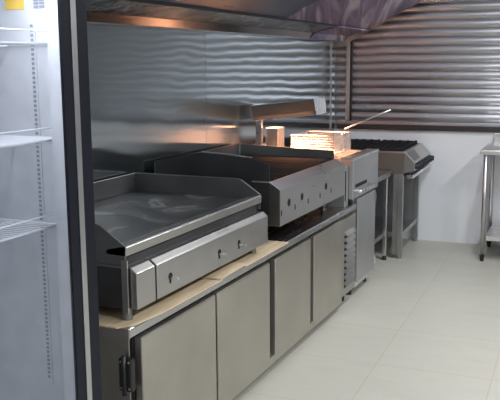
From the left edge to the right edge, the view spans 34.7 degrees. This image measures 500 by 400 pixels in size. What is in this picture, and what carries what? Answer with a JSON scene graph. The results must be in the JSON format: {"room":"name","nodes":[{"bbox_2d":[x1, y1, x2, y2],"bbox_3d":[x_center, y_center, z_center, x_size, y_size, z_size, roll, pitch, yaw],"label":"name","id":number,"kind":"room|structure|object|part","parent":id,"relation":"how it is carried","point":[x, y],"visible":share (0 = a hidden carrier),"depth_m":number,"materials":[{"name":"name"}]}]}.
{"room":"commercial kitchen","nodes":[
{"label":"commercial kitchen","id":0,"kind":"room"},
{"bbox_2d":[87,23,334,181],"bbox_3d":[-1.088,-0.367,3.390,0.128,2.800,8.920,4,11,24],"label":"backsplash","id":1,"kind":"structure","parent":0,"point":[156,93],"depth_m":4.83,"materials":[{"name":"grey metal"}]},
{"bbox_3d":[-0.795,-0.517,3.897,0.005,1.680,2.518,4,11,24],"label":"cladding panel","id":2,"kind":"part","parent":1,"relation":"part of","materials":[{"name":"silver metal"}]},
{"bbox_2d":[86,0,422,42],"bbox_3d":[0.233,-1.492,4.705,1.095,1.005,5.018,4,11,24],"label":"exhaust hood","id":3,"kind":"object","parent":1,"relation":"attached to","point":[338,21],"visible":1,"depth_m":5.00,"materials":[{"name":"metal"}]},
{"bbox_3d":[-0.330,-1.026,3.114,0.748,0.388,1.550,4,11,24],"label":"underside panel","id":4,"kind":"part","parent":3,"relation":"part of","materials":[{"name":"metal"}]},
{"bbox_3d":[0.366,-1.292,4.644,0.748,0.388,1.846,4,11,24],"label":"underside panel","id":5,"kind":"part","parent":3,"relation":"part of","materials":[{"name":"metal"}]},
{"bbox_3d":[1.251,-1.883,6.961,1.080,1.005,0.007,4,11,24],"label":"plate","id":6,"kind":"part","parent":3,"relation":"part of","materials":[{"name":"metal"}]},
{"bbox_3d":[0.235,-0.910,6.162,0.005,1.680,2.513,4,11,24],"label":"cladding panel","id":7,"kind":"part","parent":1,"relation":"part of","materials":[{"name":"silver metal"}]},
{"bbox_3d":[0.740,-0.850,7.301,0.013,1.170,0.030,4,11,24],"label":"corner trim","id":8,"kind":"part","parent":1,"relation":"part of","materials":[{"name":"metal"}]},
{"bbox_3d":[0.763,-1.112,7.322,0.005,1.680,0.063,4,11,24],"label":"cladding panel","id":9,"kind":"part","parent":1,"relation":"part of","materials":[{"name":"silver metal"}]},
{"bbox_2d":[233,237,499,399],"bbox_3d":[1.028,1.199,2.742,5.200,0.100,9.400,4,10,22],"label":"floor","id":10,"kind":"structure","parent":0,"point":[424,324],"depth_m":4.69,"materials":[{"name":"beige tile"}]},
{"bbox_2d":[0,0,101,399],"bbox_3d":[-1.005,0.196,2.312,0.881,2.050,0.675,4,11,24],"label":"fridge","id":11,"kind":"object","parent":10,"relation":"on","point":[50,336],"visible":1,"depth_m":2.41,"materials":[{"name":"white metal"}]},
{"bbox_2d":[0,28,46,46],"bbox_3d":[-1.014,-0.446,2.208,0.714,0.045,0.598,4,11,24],"label":"wire shelf","id":12,"kind":"object","parent":11,"relation":"attached to","point":[9,37],"depth_m":2.37,"materials":[{"name":"white metal"}]},
{"bbox_2d":[0,127,51,147],"bbox_3d":[-1.006,-0.174,2.251,0.728,0.045,0.598,4,11,24],"label":"wire shelf","id":13,"kind":"object","parent":11,"relation":"attached to","point":[9,136],"depth_m":2.40,"materials":[{"name":"white metal"}]},
{"bbox_2d":[0,212,55,241],"bbox_3d":[-1.019,0.084,2.303,0.694,0.045,0.598,4,11,24],"label":"wire shelf","id":14,"kind":"object","parent":11,"relation":"attached to","point":[35,221],"depth_m":2.45,"materials":[{"name":"white metal"}]},
{"bbox_3d":[-0.633,0.192,2.143,0.040,1.950,0.675,4,11,24],"label":"frame","id":15,"kind":"part","parent":11,"relation":"part of","materials":[{"name":"white metal"}]},
{"bbox_3d":[-0.610,0.194,2.132,0.010,1.950,0.675,4,11,24],"label":"door","id":16,"kind":"part","parent":11,"relation":"part of","materials":[{"name":"black paint"}]},
{"bbox_2d":[99,203,355,399],"bbox_3d":[-0.199,0.547,4.355,0.805,0.660,2.822,4,11,24],"label":"cabinet","id":17,"kind":"object","parent":10,"relation":"on","point":[215,343],"depth_m":3.77,"materials":[{"name":"metal"}]},
{"bbox_2d":[98,278,222,328],"bbox_3d":[-0.540,0.390,3.307,0.590,0.006,0.738,4,11,24],"label":"board","id":18,"kind":"object","parent":17,"relation":"on","point":[109,317],"visible":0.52,"depth_m":3.11,"materials":[{"name":"beige wood"}]},
{"bbox_2d":[93,173,267,320],"bbox_3d":[-0.501,0.153,3.594,0.809,0.363,1.242,4,11,24],"label":"griddle","id":19,"kind":"object","parent":18,"relation":"on","point":[156,234],"visible":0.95,"depth_m":3.49,"materials":[{"name":"metal"}]},
{"bbox_3d":[-0.563,0.076,3.609,0.634,0.020,1.223,4,11,24],"label":"cooking plate","id":20,"kind":"part","parent":19,"relation":"part of","materials":[{"name":"metal"}]},
{"bbox_2d":[200,262,245,279],"bbox_3d":[-0.344,0.304,3.735,0.592,0.014,0.270,4,11,24],"label":"board","id":21,"kind":"object","parent":18,"relation":"on","point":[228,268],"visible":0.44,"depth_m":3.60,"materials":[{"name":"beige wood"}]},
{"bbox_3d":[-0.289,0.734,3.281,0.036,0.554,0.609,4,11,24],"label":"door","id":22,"kind":"part","parent":17,"relation":"part of","materials":[{"name":"metal"}]},
{"bbox_2d":[125,203,355,337],"bbox_3d":[-0.212,0.238,4.311,0.778,0.036,2.815,4,11,24],"label":"countertop","id":23,"kind":"structure","parent":17,"relation":"on","point":[292,232],"depth_m":4.48,"materials":[{"name":"metal"}]},
{"bbox_3d":[-0.034,0.637,3.841,0.036,0.554,0.596,4,11,24],"label":"door","id":24,"kind":"part","parent":17,"relation":"part of","materials":[{"name":"metal"}]},
{"bbox_2d":[154,143,344,226],"bbox_3d":[0.041,-0.109,4.818,0.756,0.474,1.123,4,11,24],"label":"char broiler","id":25,"kind":"object","parent":17,"relation":"on","point":[292,183],"visible":0.77,"depth_m":4.43,"materials":[{"name":"metal"}]},
{"bbox_2d":[230,240,288,266],"bbox_3d":[-0.174,0.250,4.114,0.587,0.006,0.542,4,11,24],"label":"board","id":26,"kind":"object","parent":17,"relation":"on","point":[270,246],"visible":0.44,"depth_m":4.01,"materials":[{"name":"beige wood"}]},
{"bbox_3d":[0.227,0.537,4.416,0.036,0.554,0.534,4,11,24],"label":"door","id":27,"kind":"part","parent":17,"relation":"part of","materials":[{"name":"metal"}]},
{"bbox_3d":[0.472,0.443,4.955,0.036,0.554,0.542,4,11,24],"label":"door","id":28,"kind":"part","parent":17,"relation":"part of","materials":[{"name":"metal"}]},
{"bbox_2d":[326,166,347,206],"bbox_3d":[0.345,-0.107,5.411,0.642,0.264,0.075,4,11,24],"label":"filler panel","id":29,"kind":"object","parent":17,"relation":"on","point":[342,201],"visible":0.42,"depth_m":5.28,"materials":[{"name":"metal"}]},
{"bbox_3d":[0.639,0.361,5.334,0.044,0.515,0.278,4,11,24],"label":"compressor panel","id":30,"kind":"part","parent":17,"relation":"part of","materials":[{"name":"metal"}]},
{"bbox_2d":[263,143,378,294],"bbox_3d":[0.486,0.115,5.791,0.840,1.020,0.635,4,11,24],"label":"fryer","id":31,"kind":"object","parent":10,"relation":"on","point":[362,165],"visible":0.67,"depth_m":5.60,"materials":[{"name":"metal"}]},
{"bbox_2d":[250,97,325,146],"bbox_3d":[0.268,-0.490,5.596,0.478,0.447,0.238,4,11,24],"label":"heat lamp","id":32,"kind":"object","parent":31,"relation":"on","point":[274,135],"visible":0.75,"depth_m":5.52,"materials":[{"name":"metal"}]},
{"bbox_3d":[0.066,-0.416,5.626,0.044,0.293,0.030,4,11,24],"label":"post","id":33,"kind":"part","parent":32,"relation":"part of","materials":[{"name":"metal"}]},
{"bbox_3d":[0.424,-0.234,5.758,0.710,0.320,0.625,4,11,24],"label":"tank","id":34,"kind":"part","parent":31,"relation":"part of","materials":[{"name":"metal"}]},
{"bbox_2d":[291,109,390,154],"bbox_3d":[0.657,-0.487,5.599,0.662,0.304,0.368,4,11,24],"label":"basket","id":35,"kind":"object","parent":31,"relation":"on","point":[342,144],"visible":0.74,"depth_m":5.57,"materials":[{"name":"metal"}]},
{"bbox_3d":[0.799,-0.487,5.524,0.341,0.281,0.079,4,11,24],"label":"handle","id":36,"kind":"part","parent":35,"relation":"part of","materials":[{"name":"metal"}]},
{"bbox_3d":[0.780,-0.183,5.605,0.070,0.265,0.625,4,11,24],"label":"tank","id":37,"kind":"part","parent":31,"relation":"part of","materials":[{"name":"metal"}]},
{"bbox_3d":[0.794,0.555,5.755,0.045,0.036,0.445,4,11,24],"label":"rail","id":38,"kind":"part","parent":31,"relation":"part of","materials":[{"name":"metal"}]},
{"bbox_3d":[0.789,-0.084,5.483,0.062,0.024,0.354,4,11,24],"label":"handle","id":39,"kind":"part","parent":31,"relation":"part of","materials":[{"name":"metal"}]},
{"bbox_3d":[0.813,0.246,5.693,0.031,0.590,0.445,4,11,24],"label":"door","id":40,"kind":"part","parent":31,"relation":"part of","materials":[{"name":"metal"}]},
{"bbox_2d":[368,170,390,275],"bbox_3d":[0.725,0.152,6.409,0.660,0.735,0.590,4,11,24],"label":"stand","id":41,"kind":"object","parent":10,"relation":"on","point":[382,175],"visible":0.24,"depth_m":6.49,"materials":[{"name":"metal"}]},
{"bbox_2d":[374,231,384,243],"bbox_3d":[0.721,0.300,6.436,0.610,0.035,0.550,4,11,24],"label":"shelf","id":42,"kind":"object","parent":41,"relation":"attached to","point":[379,235],"depth_m":6.45,"materials":[{"name":"metal"}]},
{"bbox_3d":[1.100,0.132,6.524,0.028,0.660,0.028,4,11,24],"label":"leg","id":43,"kind":"part","parent":41,"relation":"part of","materials":[{"name":"metal"}]},
{"bbox_2d":[328,138,433,258],"bbox_3d":[1.128,-0.039,6.972,0.818,0.916,0.758,4,10,22],"label":"gas range","id":44,"kind":"object","parent":10,"relation":"on","point":[405,160],"visible":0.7,"depth_m":6.71,"materials":[{"name":"metal"}]},
{"bbox_3d":[1.197,-0.098,7.306,0.590,0.488,0.010,4,10,22],"label":"panel","id":45,"kind":"part","parent":44,"relation":"part of","materials":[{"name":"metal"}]},
{"bbox_2d":[375,216,416,236],"bbox_3d":[1.069,0.217,7.038,0.668,0.040,0.663,4,10,22],"label":"shelf","id":46,"kind":"object","parent":44,"relation":"attached to","point":[408,223],"depth_m":6.99,"materials":[{"name":"metal"}]},
{"bbox_2d":[378,143,420,153],"bbox_3d":[1.068,-0.461,6.924,0.694,0.015,0.758,4,10,22],"label":"cooktop","id":47,"kind":"object","parent":44,"relation":"in","point":[384,148],"depth_m":6.63,"materials":[{"name":"metal"}]},
{"bbox_3d":[1.233,0.121,6.568,0.040,0.675,0.040,4,10,22],"label":"leg","id":48,"kind":"part","parent":44,"relation":"part of","materials":[{"name":"metal"}]},
{"bbox_3d":[1.353,-0.373,6.602,0.062,0.069,0.250,4,10,22],"label":"panel plate","id":49,"kind":"part","parent":44,"relation":"part of","materials":[{"name":"metal"}]},
{"bbox_3d":[1.498,0.010,7.211,0.040,0.675,0.040,4,10,22],"label":"leg","id":50,"kind":"part","parent":44,"relation":"part of","materials":[{"name":"metal"}]},
{"bbox_3d":[1.426,-0.360,6.793,0.085,0.174,0.750,4,10,22],"label":"control panel","id":51,"kind":"part","parent":44,"relation":"part of","materials":[{"name":"metal"}]},
{"bbox_3d":[1.372,-0.275,6.502,0.043,0.052,0.052,4,10,22],"label":"knob","id":52,"kind":"part","parent":44,"relation":"part of","materials":[{"name":"black plastic"}]},
{"bbox_2d":[479,133,499,260],"bbox_3d":[2.616,0.001,6.439,1.445,0.995,0.605,4,10,22],"label":"work table","id":53,"kind":"object","parent":10,"relation":"on","point":[492,149],"visible":1,"depth_m":6.49,"materials":[{"name":"metal"}]},
{"bbox_3d":[1.886,0.042,6.449,0.038,0.822,0.038,4,10,22],"label":"leg","id":54,"kind":"part","parent":53,"relation":"part of","materials":[{"name":"metal"}]},
{"bbox_3d":[2.089,-0.043,6.942,0.038,0.822,0.038,4,10,22],"label":"leg","id":55,"kind":"part","parent":53,"relation":"part of","materials":[{"name":"metal"}]},
{"bbox_2d":[334,128,499,245],"bbox_3d":[2.863,-0.062,6.784,4.750,1.000,0.141,4,10,22],"label":"wall","id":56,"kind":"structure","parent":0,"point":[450,189],"depth_m":7.14,"materials":[{"name":"white paint"}]},
{"bbox_2d":[337,124,499,132],"bbox_3d":[2.907,-0.561,6.614,4.500,0.042,0.090,4,10,22],"label":"trim","id":57,"kind":"structure","parent":56,"relation":"on","point":[339,126],"depth_m":7.12,"materials":[{"name":"metal"}]},
{"bbox_2d":[493,133,499,143],"bbox_3d":[2.744,-0.491,6.622,1.400,0.087,0.020,4,10,22],"label":"backsplash","id":58,"kind":"structure","parent":56,"relation":"attached to","point":[496,135],"depth_m":6.86,"materials":[{"name":"metal"}]},
{"bbox_3d":[2.865,-1.446,6.576,4.750,1.800,0.080,4,10,22],"label":"wall","id":59,"kind":"structure","parent":0,"visible":0},
{"bbox_2d":[334,0,499,126],"bbox_3d":[2.805,-1.404,6.501,4.600,1.657,0.077,4,10,22],"label":"roller shutter","id":60,"kind":"object","parent":59,"relation":"attached to","point":[434,62],"visible":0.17,"depth_m":7.05,"materials":[{"name":"metal"}]},
{"bbox_3d":[0.900,-1.536,7.258,0.036,1.624,0.065,4,10,22],"label":"guide rail","id":61,"kind":"part","parent":60,"relation":"part of","materials":[{"name":"metal"}]}
]}

